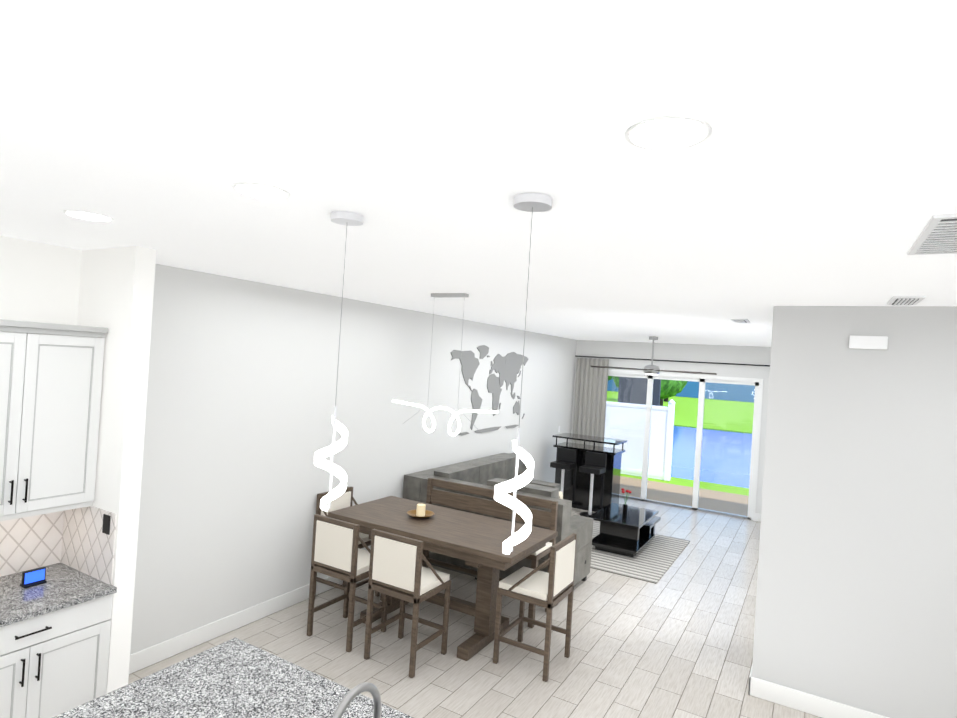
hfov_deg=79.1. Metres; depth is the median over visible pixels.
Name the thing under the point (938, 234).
ceiling vent
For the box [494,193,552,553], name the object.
pendant light
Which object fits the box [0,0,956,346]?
ceiling
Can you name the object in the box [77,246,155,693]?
wall
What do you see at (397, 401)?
dining pendant light
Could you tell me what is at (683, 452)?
pond
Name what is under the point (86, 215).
recessed light
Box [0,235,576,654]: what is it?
wall
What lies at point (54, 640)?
base cabinet
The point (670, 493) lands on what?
patio
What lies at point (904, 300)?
ceiling vent
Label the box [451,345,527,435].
artwork
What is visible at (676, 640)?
floor
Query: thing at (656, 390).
screen
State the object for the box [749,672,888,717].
baseboard
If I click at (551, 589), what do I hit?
dining chair
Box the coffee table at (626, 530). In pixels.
[588,488,660,556]
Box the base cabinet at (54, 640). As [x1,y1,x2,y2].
[0,594,112,717]
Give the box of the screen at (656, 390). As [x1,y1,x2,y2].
[618,377,660,405]
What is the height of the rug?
0.012 m
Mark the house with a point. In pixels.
(691, 389)
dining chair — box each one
[307,514,387,651]
[315,487,379,596]
[364,529,450,677]
[493,533,576,681]
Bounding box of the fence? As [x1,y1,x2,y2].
[604,399,674,480]
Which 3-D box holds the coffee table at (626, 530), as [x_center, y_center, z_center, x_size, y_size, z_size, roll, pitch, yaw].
[2.011,2.124,7.859,0.660,0.760,1.280,3,0,30]
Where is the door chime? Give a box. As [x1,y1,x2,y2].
[849,335,887,349]
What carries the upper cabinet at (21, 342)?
attached to the wall at (243, 382)
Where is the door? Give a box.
[604,370,762,519]
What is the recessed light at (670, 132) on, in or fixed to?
in the ceiling
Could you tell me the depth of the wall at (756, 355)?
10.17 m
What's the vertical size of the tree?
4.360 m
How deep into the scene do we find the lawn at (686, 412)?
37.72 m
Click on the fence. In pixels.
(661, 442)
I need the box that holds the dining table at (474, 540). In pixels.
[328,496,557,660]
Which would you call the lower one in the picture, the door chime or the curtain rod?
the curtain rod
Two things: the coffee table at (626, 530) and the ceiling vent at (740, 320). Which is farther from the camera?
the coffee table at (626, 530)
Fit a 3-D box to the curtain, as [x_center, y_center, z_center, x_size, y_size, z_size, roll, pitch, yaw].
[2.097,1.254,11.020,0.630,2.530,0.056,3,0,30]
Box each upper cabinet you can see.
[0,319,43,518]
[32,323,107,514]
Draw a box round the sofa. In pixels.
[403,452,592,604]
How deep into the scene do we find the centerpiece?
5.22 m
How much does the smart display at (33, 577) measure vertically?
0.084 m
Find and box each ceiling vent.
[731,319,749,322]
[887,296,925,305]
[907,213,956,254]
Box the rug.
[590,522,689,583]
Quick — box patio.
[619,476,748,515]
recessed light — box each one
[63,210,113,221]
[232,182,289,199]
[625,115,712,149]
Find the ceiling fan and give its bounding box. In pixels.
[591,336,716,374]
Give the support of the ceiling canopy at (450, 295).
hanging from the ceiling
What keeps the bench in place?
on the floor
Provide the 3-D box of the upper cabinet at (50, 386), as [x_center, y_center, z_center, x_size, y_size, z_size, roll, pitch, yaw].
[-2.550,0.325,3.394,0.345,1.040,0.457,3,0,30]
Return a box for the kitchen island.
[52,637,412,717]
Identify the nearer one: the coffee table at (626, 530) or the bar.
the coffee table at (626, 530)
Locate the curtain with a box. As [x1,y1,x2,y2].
[572,358,608,446]
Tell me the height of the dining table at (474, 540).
0.915 m
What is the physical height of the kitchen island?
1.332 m
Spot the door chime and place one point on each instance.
(869, 342)
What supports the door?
in the wall at (756, 355)
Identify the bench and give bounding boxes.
[422,477,557,627]
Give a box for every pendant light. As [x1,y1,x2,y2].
[314,211,363,510]
[392,400,497,435]
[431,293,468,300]
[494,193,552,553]
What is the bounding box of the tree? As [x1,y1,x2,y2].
[608,376,687,405]
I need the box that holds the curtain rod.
[575,355,769,366]
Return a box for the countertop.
[0,562,115,625]
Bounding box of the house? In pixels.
[607,378,754,401]
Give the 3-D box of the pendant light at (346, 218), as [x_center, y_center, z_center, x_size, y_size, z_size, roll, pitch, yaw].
[-0.564,0.016,2.325,0.134,1.189,0.133,3,0,30]
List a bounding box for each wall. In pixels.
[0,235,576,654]
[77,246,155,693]
[570,340,770,513]
[752,306,956,717]
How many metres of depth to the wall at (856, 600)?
4.01 m
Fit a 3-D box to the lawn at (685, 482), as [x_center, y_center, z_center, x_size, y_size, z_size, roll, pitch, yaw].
[3.068,2.660,13.580,22.000,0.074,0.900,3,0,30]
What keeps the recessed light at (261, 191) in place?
in the ceiling
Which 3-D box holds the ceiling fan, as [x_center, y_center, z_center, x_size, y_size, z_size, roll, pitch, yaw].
[2.653,-0.050,8.839,1.825,0.584,1.825,3,0,30]
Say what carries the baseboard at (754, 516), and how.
attached to the wall at (756, 355)
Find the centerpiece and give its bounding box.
[407,504,433,517]
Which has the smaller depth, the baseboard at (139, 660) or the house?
the baseboard at (139, 660)
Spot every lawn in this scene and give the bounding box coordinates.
[607,391,753,433]
[620,474,748,495]
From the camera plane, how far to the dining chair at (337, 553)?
4.70 m
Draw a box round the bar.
[550,433,626,516]
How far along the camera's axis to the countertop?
3.24 m
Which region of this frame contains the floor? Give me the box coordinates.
[128,497,821,717]
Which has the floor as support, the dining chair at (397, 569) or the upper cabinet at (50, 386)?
the dining chair at (397, 569)
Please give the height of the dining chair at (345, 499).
1.000 m
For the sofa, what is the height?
1.050 m
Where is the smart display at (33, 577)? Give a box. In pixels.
[20,567,46,587]
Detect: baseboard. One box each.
[129,576,342,673]
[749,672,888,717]
[751,512,760,521]
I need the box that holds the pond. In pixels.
[671,426,751,487]

